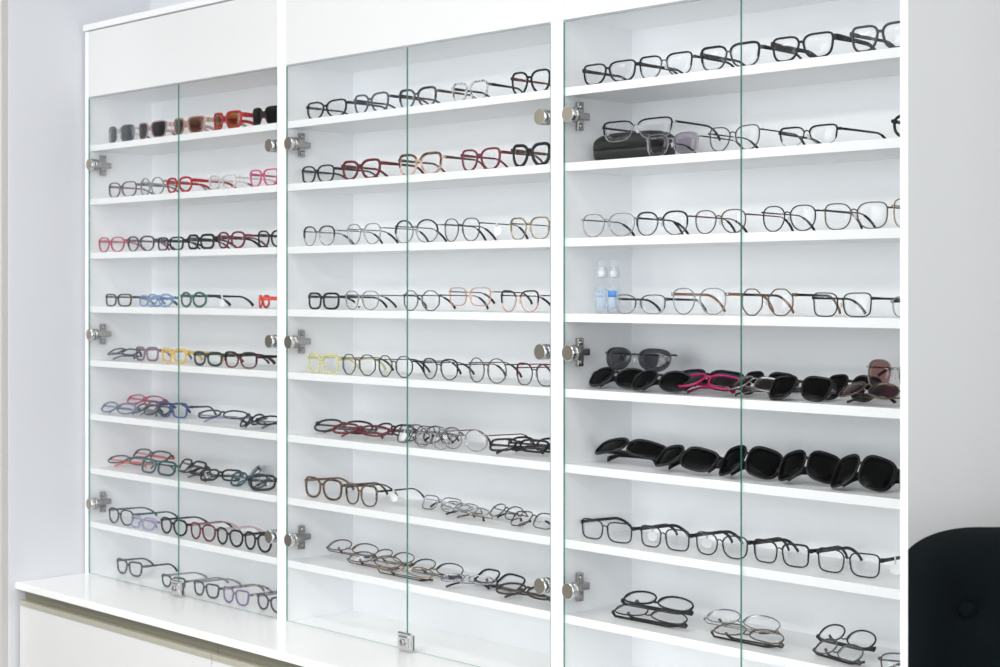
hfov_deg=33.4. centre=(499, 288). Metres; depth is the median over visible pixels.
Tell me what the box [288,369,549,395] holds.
shelf
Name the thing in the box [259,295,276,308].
eyeglasses
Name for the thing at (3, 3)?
trim
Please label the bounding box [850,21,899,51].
eyeglasses
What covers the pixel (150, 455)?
eyeglasses
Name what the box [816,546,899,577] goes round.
eyeglasses
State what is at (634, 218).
eyeglasses
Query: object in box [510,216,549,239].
eyeglasses
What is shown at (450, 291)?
eyeglasses
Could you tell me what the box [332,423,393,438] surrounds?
eyeglasses
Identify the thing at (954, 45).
wall
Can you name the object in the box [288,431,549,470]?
shelf
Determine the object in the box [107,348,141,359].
eyeglasses
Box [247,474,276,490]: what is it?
eyeglasses
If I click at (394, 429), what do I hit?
eyeglasses
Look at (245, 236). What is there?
eyeglasses
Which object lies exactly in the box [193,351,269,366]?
eyeglasses
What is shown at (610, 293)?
label
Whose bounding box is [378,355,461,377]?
eyeglasses
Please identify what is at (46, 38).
wall
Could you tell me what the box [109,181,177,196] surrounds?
eyeglasses
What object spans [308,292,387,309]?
eyeglasses
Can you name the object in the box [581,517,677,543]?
eyeglasses
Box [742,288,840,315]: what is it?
eyeglasses
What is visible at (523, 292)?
eyeglasses
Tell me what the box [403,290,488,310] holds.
eyeglasses
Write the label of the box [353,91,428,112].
eyeglasses
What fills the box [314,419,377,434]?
eyeglasses
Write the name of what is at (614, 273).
spray bottle
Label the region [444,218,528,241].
eyeglasses
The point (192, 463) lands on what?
eyeglasses
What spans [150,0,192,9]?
wall
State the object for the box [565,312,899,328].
shelf
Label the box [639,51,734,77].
eyeglasses
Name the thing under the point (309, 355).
eyeglasses
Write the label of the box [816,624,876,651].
eyeglasses
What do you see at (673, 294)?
eyeglasses
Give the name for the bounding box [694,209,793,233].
eyeglasses
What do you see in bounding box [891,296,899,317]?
eyeglasses
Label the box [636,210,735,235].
eyeglasses
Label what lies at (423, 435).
eyeglasses
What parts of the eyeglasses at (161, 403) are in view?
frame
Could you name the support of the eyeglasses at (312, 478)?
on the display cabinet at (332, 49)
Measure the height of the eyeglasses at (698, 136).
0.045 m
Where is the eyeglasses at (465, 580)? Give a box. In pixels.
[441,573,496,588]
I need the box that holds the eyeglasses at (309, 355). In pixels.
[309,355,337,371]
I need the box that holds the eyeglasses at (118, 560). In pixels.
[116,558,177,576]
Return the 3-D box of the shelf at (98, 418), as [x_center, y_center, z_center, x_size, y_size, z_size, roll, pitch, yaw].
[-0.806,0.375,4.624,0.210,0.018,0.934,0,0,-44]
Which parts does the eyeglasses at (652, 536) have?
frame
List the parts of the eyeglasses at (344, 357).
frame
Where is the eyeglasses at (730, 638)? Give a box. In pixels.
[710,623,784,647]
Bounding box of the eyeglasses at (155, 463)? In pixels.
[141,458,180,475]
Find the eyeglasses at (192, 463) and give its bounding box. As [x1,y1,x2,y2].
[179,458,210,474]
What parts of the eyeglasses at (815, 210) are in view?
frame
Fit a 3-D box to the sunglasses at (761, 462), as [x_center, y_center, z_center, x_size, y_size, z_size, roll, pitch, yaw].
[0.481,0.334,3.211,0.139,0.064,0.072,0,0,36]
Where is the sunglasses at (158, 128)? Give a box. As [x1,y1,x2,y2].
[139,121,166,138]
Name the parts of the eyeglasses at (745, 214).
frame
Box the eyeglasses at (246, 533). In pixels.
[244,531,271,552]
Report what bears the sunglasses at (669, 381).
on the display cabinet at (846, 87)
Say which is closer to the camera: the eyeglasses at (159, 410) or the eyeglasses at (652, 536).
the eyeglasses at (652, 536)
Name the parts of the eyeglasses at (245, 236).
frame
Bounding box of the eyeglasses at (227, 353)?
[224,351,276,368]
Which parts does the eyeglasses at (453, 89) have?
frame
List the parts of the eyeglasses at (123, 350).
frame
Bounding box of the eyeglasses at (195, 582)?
[193,578,264,598]
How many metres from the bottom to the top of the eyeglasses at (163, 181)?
0.051 m
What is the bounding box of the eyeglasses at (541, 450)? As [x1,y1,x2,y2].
[489,438,549,454]
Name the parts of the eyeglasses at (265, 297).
frame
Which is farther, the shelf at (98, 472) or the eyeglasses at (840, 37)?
the shelf at (98, 472)
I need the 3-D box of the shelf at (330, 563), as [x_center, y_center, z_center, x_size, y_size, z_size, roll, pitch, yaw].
[-0.136,0.691,3.922,0.210,0.018,0.934,0,0,-44]
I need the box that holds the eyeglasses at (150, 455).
[133,448,174,461]
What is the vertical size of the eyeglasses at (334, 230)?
0.050 m
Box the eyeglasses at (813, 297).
[812,292,899,316]
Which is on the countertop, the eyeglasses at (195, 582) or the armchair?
the eyeglasses at (195, 582)
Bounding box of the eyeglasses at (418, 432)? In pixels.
[416,428,457,448]
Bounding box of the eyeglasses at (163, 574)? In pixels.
[161,572,228,587]
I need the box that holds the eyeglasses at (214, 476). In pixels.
[200,469,243,481]
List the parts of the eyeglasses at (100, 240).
frame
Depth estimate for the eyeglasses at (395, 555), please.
4.08 m
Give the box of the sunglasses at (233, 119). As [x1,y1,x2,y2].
[214,110,264,129]
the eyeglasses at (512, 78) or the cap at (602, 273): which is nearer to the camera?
the cap at (602, 273)
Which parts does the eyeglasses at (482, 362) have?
frame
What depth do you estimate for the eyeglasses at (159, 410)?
4.75 m
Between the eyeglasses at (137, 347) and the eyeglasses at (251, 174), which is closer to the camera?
the eyeglasses at (251, 174)
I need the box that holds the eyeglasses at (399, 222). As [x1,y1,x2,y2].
[395,219,486,242]
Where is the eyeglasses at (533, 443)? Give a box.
[508,436,549,452]
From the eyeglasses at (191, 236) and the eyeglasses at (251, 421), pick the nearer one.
the eyeglasses at (251, 421)
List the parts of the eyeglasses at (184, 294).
frame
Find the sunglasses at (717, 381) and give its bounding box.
[678,373,743,393]
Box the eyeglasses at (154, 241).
[127,236,200,250]
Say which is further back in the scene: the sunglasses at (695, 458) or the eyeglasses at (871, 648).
the sunglasses at (695, 458)
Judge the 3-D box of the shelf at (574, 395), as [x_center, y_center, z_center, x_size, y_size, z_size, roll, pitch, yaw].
[0.534,0.218,3.221,0.210,0.018,0.934,0,0,-44]
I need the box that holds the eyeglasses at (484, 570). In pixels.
[473,568,525,591]
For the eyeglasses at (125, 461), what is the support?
on the display cabinet at (206, 58)
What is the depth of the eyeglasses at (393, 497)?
4.03 m
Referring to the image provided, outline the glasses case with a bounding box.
[593,130,675,160]
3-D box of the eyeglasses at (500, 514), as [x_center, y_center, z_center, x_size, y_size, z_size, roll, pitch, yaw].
[0.015,0.506,3.756,0.036,0.036,0.130,0,0,-34]
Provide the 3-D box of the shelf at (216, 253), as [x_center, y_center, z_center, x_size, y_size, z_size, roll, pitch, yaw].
[-0.806,-0.098,4.624,0.210,0.018,0.934,0,0,-44]
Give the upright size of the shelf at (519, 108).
0.018 m
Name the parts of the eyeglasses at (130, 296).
frame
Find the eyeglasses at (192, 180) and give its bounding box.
[166,176,236,192]
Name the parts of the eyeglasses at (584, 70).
frame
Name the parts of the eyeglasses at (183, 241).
frame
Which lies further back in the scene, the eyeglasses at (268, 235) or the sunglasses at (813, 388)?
the eyeglasses at (268, 235)
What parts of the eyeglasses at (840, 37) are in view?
frame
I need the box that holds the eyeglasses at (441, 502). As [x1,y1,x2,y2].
[422,495,463,512]
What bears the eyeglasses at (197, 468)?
on the display cabinet at (206, 58)
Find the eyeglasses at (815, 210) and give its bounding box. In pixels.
[761,205,862,231]
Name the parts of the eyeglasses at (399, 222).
frame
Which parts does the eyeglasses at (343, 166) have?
frame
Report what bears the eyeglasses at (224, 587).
on the countertop
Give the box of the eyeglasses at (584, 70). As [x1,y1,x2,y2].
[582,59,677,84]
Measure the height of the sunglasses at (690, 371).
0.045 m
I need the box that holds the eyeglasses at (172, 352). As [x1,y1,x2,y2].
[161,348,224,363]
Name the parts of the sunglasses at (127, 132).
frame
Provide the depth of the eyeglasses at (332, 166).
4.16 m
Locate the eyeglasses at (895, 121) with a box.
[891,115,899,136]
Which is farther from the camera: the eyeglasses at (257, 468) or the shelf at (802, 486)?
the eyeglasses at (257, 468)
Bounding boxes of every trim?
[0,0,7,666]
[900,0,907,666]
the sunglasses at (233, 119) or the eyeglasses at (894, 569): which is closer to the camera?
the eyeglasses at (894, 569)
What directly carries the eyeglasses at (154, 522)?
on the display cabinet at (206, 58)
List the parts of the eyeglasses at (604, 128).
frame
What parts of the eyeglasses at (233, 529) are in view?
frame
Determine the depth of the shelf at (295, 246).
3.93 m
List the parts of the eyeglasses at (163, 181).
frame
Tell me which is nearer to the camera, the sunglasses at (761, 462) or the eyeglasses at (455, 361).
the sunglasses at (761, 462)
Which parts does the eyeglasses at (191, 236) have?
frame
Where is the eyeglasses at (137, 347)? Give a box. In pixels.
[136,346,192,361]
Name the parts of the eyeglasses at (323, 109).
frame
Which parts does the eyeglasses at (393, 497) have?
frame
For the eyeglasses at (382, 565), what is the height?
0.032 m
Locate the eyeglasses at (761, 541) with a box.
[753,538,847,567]
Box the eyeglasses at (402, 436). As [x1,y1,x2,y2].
[397,424,438,444]
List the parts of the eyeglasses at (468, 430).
frame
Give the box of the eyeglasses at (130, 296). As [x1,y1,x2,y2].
[105,294,177,306]
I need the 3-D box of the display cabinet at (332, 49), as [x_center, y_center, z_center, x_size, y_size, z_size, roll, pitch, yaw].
[-0.141,0.031,3.917,0.241,1.612,0.970,0,0,-44]
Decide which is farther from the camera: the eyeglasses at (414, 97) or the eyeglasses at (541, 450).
the eyeglasses at (414, 97)
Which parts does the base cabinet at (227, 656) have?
drawer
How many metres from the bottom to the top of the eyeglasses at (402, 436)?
0.044 m
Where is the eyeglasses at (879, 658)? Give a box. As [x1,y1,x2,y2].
[878,652,899,666]
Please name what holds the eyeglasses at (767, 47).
on the display cabinet at (846, 87)
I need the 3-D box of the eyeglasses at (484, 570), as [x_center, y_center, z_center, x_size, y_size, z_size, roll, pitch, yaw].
[-0.002,0.662,3.776,0.038,0.039,0.184,0,0,-36]
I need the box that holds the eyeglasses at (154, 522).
[131,515,160,530]
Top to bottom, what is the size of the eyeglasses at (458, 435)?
0.038 m
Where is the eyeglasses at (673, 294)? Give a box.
[671,288,774,314]
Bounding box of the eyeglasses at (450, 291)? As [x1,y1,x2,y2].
[449,287,532,305]
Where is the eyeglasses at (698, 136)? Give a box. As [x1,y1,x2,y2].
[646,131,742,155]
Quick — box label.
[608,291,616,296]
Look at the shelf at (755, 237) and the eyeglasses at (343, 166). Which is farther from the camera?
the eyeglasses at (343, 166)
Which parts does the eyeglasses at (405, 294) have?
frame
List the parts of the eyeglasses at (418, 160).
frame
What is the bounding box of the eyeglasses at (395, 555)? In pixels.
[371,549,414,566]
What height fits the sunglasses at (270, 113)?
0.049 m
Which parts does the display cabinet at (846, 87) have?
hinge plate, hinge plate, hinge plate, panel, header panel, glass door, glass door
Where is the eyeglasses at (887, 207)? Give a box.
[823,201,899,229]
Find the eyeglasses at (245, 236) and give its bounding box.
[217,231,276,248]
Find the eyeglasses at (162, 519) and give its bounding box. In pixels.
[160,516,232,535]
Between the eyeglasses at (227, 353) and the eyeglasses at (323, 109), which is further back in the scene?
the eyeglasses at (227, 353)
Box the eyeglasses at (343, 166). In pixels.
[341,158,424,179]
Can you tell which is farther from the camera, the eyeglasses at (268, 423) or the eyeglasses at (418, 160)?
the eyeglasses at (268, 423)
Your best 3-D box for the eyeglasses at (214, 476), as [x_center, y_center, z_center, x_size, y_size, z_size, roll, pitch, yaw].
[-0.753,0.505,4.495,0.124,0.037,0.037,0,0,7]
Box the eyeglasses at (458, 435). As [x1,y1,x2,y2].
[424,425,463,443]
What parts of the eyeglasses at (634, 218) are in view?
frame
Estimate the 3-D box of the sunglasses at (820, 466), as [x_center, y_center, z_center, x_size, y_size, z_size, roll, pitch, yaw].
[0.579,0.334,3.122,0.130,0.064,0.071,0,0,27]
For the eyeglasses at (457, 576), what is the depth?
3.93 m
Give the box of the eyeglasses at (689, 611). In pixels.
[621,590,693,615]
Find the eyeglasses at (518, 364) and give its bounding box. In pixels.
[516,362,549,385]
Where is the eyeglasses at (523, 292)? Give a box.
[500,290,549,311]
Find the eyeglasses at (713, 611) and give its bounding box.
[704,609,780,634]
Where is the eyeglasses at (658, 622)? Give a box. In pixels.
[611,603,687,628]
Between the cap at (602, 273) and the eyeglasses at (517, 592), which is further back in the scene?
the eyeglasses at (517, 592)
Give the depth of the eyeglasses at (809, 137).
3.07 m
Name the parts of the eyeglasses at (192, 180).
frame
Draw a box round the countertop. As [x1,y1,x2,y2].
[16,566,549,666]
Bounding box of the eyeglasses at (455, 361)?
[422,358,506,379]
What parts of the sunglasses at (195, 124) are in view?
frame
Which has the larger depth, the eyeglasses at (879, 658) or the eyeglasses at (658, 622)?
the eyeglasses at (658, 622)
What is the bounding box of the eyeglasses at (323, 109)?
[306,99,384,118]
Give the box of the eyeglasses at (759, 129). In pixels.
[708,124,805,150]
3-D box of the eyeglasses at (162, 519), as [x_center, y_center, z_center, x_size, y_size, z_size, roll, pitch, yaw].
[-0.848,0.658,4.665,0.169,0.047,0.144,0,0,-44]
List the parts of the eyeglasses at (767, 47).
frame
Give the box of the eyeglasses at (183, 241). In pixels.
[157,237,229,250]
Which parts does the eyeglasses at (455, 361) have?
frame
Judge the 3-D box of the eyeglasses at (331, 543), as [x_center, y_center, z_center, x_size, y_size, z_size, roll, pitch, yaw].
[-0.371,0.655,4.191,0.036,0.036,0.201,0,0,-45]
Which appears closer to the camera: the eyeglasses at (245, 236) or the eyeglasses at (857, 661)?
the eyeglasses at (857, 661)
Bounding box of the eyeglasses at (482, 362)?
[468,357,549,383]
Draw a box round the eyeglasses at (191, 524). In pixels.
[190,522,217,541]
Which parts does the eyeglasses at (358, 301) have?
frame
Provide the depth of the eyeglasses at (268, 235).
4.29 m
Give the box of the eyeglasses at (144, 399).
[127,394,167,405]
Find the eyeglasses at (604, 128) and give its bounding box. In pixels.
[602,116,720,141]
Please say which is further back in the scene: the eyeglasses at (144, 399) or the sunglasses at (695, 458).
the eyeglasses at (144, 399)
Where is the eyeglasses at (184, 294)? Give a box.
[180,292,253,307]
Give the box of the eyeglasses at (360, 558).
[347,551,401,569]
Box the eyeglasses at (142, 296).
[139,295,167,306]
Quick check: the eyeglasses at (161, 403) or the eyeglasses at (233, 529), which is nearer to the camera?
the eyeglasses at (233, 529)
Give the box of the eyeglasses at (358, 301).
[345,291,427,309]
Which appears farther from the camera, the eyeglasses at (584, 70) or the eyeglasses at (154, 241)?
the eyeglasses at (154, 241)
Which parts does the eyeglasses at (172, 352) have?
frame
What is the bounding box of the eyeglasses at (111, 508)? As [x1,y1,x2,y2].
[109,507,177,525]
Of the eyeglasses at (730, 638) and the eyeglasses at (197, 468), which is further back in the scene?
the eyeglasses at (197, 468)
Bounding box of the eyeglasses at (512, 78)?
[510,68,549,93]
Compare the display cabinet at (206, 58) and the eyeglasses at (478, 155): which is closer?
the eyeglasses at (478, 155)
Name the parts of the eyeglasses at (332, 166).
frame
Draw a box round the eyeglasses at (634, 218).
[581,213,683,236]
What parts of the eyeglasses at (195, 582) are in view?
frame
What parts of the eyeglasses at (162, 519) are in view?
frame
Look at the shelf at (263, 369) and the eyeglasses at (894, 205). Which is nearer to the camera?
the eyeglasses at (894, 205)
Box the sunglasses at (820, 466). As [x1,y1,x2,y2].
[778,449,839,483]
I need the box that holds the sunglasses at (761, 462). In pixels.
[719,445,782,479]
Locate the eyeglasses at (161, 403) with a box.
[158,401,216,418]
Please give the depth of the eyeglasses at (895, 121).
2.93 m
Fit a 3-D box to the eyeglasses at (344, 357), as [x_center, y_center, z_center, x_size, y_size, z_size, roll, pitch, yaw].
[-0.286,0.183,4.081,0.168,0.051,0.139,0,0,-44]
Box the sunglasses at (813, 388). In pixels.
[769,375,836,401]
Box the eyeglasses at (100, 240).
[99,237,169,251]
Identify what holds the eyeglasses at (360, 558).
on the display cabinet at (332, 49)
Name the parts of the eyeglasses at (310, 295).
frame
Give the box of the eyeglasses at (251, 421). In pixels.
[240,414,267,427]
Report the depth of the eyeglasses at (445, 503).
3.82 m
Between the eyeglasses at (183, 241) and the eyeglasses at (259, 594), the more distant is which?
the eyeglasses at (183, 241)
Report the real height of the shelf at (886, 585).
0.018 m
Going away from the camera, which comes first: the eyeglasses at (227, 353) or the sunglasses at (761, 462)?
the sunglasses at (761, 462)
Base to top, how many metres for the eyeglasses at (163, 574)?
0.036 m
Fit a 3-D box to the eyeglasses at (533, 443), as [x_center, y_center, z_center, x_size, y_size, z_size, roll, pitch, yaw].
[0.080,0.347,3.695,0.153,0.037,0.038,0,0,30]
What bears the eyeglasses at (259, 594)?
on the countertop
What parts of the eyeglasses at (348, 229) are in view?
frame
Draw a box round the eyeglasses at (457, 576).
[409,559,463,578]
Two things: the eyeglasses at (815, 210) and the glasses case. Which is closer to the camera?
the eyeglasses at (815, 210)
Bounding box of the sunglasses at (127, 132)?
[109,124,174,142]
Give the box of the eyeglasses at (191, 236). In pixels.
[187,234,260,249]
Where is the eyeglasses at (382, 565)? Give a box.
[377,562,433,580]
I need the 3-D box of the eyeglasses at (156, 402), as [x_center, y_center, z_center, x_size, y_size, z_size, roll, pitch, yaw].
[-0.989,0.346,4.844,0.032,0.039,0.136,0,0,-43]
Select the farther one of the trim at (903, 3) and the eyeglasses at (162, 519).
the eyeglasses at (162, 519)
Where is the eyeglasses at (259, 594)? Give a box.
[257,593,276,612]
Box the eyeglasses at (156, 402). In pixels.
[147,401,176,414]
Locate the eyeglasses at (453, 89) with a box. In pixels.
[451,80,522,100]
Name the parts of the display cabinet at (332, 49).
hinge plate, hinge plate, hinge plate, panel, glass door, header panel, panel, glass door, hinge plate, hinge plate, hinge plate, panel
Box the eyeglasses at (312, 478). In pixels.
[304,476,388,500]
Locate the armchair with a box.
[908,527,999,666]
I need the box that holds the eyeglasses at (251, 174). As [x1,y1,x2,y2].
[249,168,276,186]
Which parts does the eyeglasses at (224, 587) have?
frame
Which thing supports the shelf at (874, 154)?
attached to the display cabinet at (846, 87)
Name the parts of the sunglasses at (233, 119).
frame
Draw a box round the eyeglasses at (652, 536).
[640,524,732,550]
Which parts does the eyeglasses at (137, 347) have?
frame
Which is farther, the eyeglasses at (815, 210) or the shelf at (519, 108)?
the shelf at (519, 108)
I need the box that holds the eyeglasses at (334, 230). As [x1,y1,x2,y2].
[303,225,382,245]
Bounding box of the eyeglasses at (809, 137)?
[778,123,885,145]
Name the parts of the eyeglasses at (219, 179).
frame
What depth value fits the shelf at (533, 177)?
3.92 m
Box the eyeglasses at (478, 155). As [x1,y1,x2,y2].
[460,147,542,169]
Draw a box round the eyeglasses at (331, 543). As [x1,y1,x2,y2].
[326,539,378,557]
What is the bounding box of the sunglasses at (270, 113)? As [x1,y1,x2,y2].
[253,105,276,124]
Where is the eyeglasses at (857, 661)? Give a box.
[812,638,864,665]
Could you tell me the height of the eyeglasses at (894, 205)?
0.053 m
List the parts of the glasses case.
case lid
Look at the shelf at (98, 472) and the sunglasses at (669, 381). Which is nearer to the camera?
the sunglasses at (669, 381)
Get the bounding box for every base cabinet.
[19,592,217,666]
[212,644,302,666]
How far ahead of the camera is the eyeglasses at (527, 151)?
3.62 m
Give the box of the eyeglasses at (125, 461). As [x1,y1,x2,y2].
[108,455,153,467]
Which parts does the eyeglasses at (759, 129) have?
frame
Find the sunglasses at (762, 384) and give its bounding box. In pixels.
[728,376,774,396]
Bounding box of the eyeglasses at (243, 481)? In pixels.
[230,472,271,488]
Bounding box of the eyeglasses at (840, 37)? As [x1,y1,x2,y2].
[771,31,875,61]
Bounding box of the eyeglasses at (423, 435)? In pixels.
[405,424,448,443]
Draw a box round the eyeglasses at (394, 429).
[375,423,417,437]
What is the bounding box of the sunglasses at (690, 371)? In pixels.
[683,369,743,391]
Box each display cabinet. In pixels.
[83,0,281,620]
[282,0,556,666]
[557,0,899,666]
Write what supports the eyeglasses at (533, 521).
on the display cabinet at (332, 49)
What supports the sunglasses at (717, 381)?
on the display cabinet at (846, 87)
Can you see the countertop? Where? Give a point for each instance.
(290, 642)
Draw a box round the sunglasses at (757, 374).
[742,371,799,394]
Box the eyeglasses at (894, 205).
[891,198,899,226]
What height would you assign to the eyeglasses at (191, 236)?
0.042 m
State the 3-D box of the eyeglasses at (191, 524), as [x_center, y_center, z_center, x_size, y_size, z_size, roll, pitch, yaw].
[-0.750,0.658,4.566,0.169,0.047,0.130,0,0,-44]
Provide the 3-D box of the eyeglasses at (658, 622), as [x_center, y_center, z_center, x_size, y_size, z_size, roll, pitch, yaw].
[0.305,0.664,3.382,0.034,0.034,0.201,0,0,-45]
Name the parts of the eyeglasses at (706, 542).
frame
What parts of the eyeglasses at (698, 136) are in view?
frame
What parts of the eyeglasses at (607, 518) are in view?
frame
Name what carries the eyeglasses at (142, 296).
on the display cabinet at (206, 58)
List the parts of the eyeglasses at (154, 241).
frame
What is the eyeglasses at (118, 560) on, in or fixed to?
on the countertop
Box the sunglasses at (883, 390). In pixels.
[838,381,899,403]
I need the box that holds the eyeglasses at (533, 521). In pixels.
[510,511,549,529]
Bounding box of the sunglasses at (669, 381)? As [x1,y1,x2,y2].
[631,369,695,392]
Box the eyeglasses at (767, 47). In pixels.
[700,41,802,69]
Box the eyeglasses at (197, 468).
[182,466,211,478]
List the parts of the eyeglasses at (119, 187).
frame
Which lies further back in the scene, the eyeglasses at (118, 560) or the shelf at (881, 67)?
the eyeglasses at (118, 560)
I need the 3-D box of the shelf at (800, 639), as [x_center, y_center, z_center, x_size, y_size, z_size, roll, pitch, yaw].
[0.534,0.691,3.221,0.210,0.018,0.934,0,0,-44]
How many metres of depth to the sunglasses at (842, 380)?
3.10 m
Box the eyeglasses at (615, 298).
[614,294,706,313]
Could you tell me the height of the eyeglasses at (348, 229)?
0.051 m
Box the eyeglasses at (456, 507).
[453,505,492,521]
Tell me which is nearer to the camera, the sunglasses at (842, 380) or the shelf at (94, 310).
the sunglasses at (842, 380)
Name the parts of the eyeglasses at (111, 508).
frame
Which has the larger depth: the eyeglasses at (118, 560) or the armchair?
the eyeglasses at (118, 560)
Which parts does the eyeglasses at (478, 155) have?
frame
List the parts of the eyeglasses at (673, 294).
frame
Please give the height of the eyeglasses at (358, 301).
0.047 m
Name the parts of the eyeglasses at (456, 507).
frame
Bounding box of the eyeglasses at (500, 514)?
[489,503,527,521]
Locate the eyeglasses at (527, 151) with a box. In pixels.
[511,142,549,166]
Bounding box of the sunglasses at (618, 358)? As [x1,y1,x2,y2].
[605,347,677,371]
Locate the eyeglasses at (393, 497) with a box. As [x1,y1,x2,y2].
[345,482,425,506]
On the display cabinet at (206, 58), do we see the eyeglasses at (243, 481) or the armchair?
the eyeglasses at (243, 481)
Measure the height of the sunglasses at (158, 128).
0.051 m
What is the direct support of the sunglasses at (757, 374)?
on the display cabinet at (846, 87)
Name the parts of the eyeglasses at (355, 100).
frame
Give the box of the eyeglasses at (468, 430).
[443,427,531,450]
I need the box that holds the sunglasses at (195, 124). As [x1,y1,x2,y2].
[174,115,246,134]
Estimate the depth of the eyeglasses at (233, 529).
4.43 m
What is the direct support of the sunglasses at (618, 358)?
on the sunglasses at (624, 378)
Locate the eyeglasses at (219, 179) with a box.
[208,174,276,189]
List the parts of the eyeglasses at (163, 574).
frame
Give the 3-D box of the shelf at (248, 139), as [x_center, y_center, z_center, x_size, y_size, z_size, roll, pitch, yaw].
[-0.806,-0.413,4.624,0.210,0.018,0.934,0,0,-44]
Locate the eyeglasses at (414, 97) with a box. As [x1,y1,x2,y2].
[399,86,475,106]
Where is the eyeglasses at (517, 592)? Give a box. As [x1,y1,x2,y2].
[496,582,549,601]
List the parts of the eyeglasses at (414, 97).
frame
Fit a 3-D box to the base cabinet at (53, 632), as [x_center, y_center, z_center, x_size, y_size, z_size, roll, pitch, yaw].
[-0.884,1.128,4.549,0.426,0.544,0.968,0,0,-44]
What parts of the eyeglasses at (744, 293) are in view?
frame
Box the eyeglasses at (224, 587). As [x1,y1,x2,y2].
[223,584,276,605]
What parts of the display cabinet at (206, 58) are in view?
hinge plate, hinge plate, hinge plate, panel, glass door, header panel, panel, glass door, panel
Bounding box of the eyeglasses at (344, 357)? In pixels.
[342,354,423,375]
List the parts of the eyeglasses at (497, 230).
frame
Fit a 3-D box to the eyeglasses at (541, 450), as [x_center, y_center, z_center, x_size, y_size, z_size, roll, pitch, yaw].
[0.041,0.347,3.658,0.148,0.037,0.037,0,0,22]
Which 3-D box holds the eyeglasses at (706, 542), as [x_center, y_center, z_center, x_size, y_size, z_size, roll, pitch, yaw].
[0.477,0.501,3.307,0.150,0.046,0.154,0,0,-44]
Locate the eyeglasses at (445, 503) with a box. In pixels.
[440,501,482,517]
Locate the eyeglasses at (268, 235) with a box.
[257,230,276,246]
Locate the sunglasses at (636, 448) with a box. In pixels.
[595,437,665,463]
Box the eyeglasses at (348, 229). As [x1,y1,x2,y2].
[347,223,428,244]
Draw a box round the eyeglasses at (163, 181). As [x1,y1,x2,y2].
[140,177,206,194]
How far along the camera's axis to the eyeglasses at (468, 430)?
3.79 m
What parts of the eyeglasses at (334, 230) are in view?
frame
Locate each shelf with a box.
[90,123,276,154]
[90,185,276,207]
[90,247,276,259]
[90,306,276,315]
[90,358,276,377]
[90,410,276,439]
[90,464,276,502]
[90,515,276,564]
[288,90,549,133]
[288,164,549,193]
[288,239,549,254]
[288,309,549,321]
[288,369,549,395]
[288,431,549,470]
[288,490,549,544]
[288,551,549,619]
[565,47,899,103]
[565,137,899,175]
[565,228,899,247]
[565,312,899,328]
[565,386,899,418]
[565,458,899,509]
[565,530,899,599]
[565,604,899,666]
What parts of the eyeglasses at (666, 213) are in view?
frame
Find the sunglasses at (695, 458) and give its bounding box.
[655,444,723,472]
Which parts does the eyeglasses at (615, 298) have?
frame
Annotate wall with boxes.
[8,0,149,666]
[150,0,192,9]
[908,0,999,548]
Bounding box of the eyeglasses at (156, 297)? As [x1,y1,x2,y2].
[146,294,177,306]
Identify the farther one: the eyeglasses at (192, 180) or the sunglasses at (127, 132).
the sunglasses at (127, 132)
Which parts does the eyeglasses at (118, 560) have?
frame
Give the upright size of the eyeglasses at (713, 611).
0.036 m
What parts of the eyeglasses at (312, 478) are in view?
frame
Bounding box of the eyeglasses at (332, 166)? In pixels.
[302,164,377,182]
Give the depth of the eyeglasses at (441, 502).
3.94 m
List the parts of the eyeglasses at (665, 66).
frame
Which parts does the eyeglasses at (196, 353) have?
frame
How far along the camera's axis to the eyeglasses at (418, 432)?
3.83 m
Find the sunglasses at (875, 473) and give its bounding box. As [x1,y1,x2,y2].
[830,454,899,491]
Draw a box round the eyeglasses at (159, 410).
[134,403,162,416]
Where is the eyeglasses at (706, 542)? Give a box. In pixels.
[695,530,789,558]
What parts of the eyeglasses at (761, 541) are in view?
frame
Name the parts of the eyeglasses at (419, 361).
frame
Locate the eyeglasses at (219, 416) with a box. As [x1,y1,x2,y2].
[198,410,250,422]
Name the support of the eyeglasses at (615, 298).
on the display cabinet at (846, 87)
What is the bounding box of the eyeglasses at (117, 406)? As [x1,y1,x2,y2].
[101,401,140,414]
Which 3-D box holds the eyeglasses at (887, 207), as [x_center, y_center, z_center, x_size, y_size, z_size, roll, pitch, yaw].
[0.694,-0.131,3.045,0.168,0.049,0.145,0,0,-44]
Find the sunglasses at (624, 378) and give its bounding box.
[589,367,642,388]
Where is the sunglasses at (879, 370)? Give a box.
[866,359,899,386]
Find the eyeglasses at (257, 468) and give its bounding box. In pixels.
[246,465,261,480]
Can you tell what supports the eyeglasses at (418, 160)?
on the display cabinet at (332, 49)
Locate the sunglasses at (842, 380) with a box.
[825,374,872,401]
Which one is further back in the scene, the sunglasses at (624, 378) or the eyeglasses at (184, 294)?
the eyeglasses at (184, 294)
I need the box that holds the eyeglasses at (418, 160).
[398,151,484,174]
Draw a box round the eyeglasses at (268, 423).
[256,415,276,428]
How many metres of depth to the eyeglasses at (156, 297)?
4.64 m
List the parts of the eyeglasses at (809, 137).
frame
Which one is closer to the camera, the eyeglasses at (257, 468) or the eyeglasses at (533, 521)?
the eyeglasses at (533, 521)
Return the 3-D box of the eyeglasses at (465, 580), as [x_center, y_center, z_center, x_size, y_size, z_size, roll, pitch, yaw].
[-0.075,0.664,3.772,0.141,0.034,0.031,0,0,24]
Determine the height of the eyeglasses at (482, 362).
0.056 m
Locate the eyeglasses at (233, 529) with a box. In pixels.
[216,526,264,546]
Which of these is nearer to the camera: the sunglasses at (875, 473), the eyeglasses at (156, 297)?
the sunglasses at (875, 473)
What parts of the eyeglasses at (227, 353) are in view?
frame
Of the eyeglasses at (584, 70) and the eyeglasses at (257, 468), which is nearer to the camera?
the eyeglasses at (584, 70)
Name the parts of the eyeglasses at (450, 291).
frame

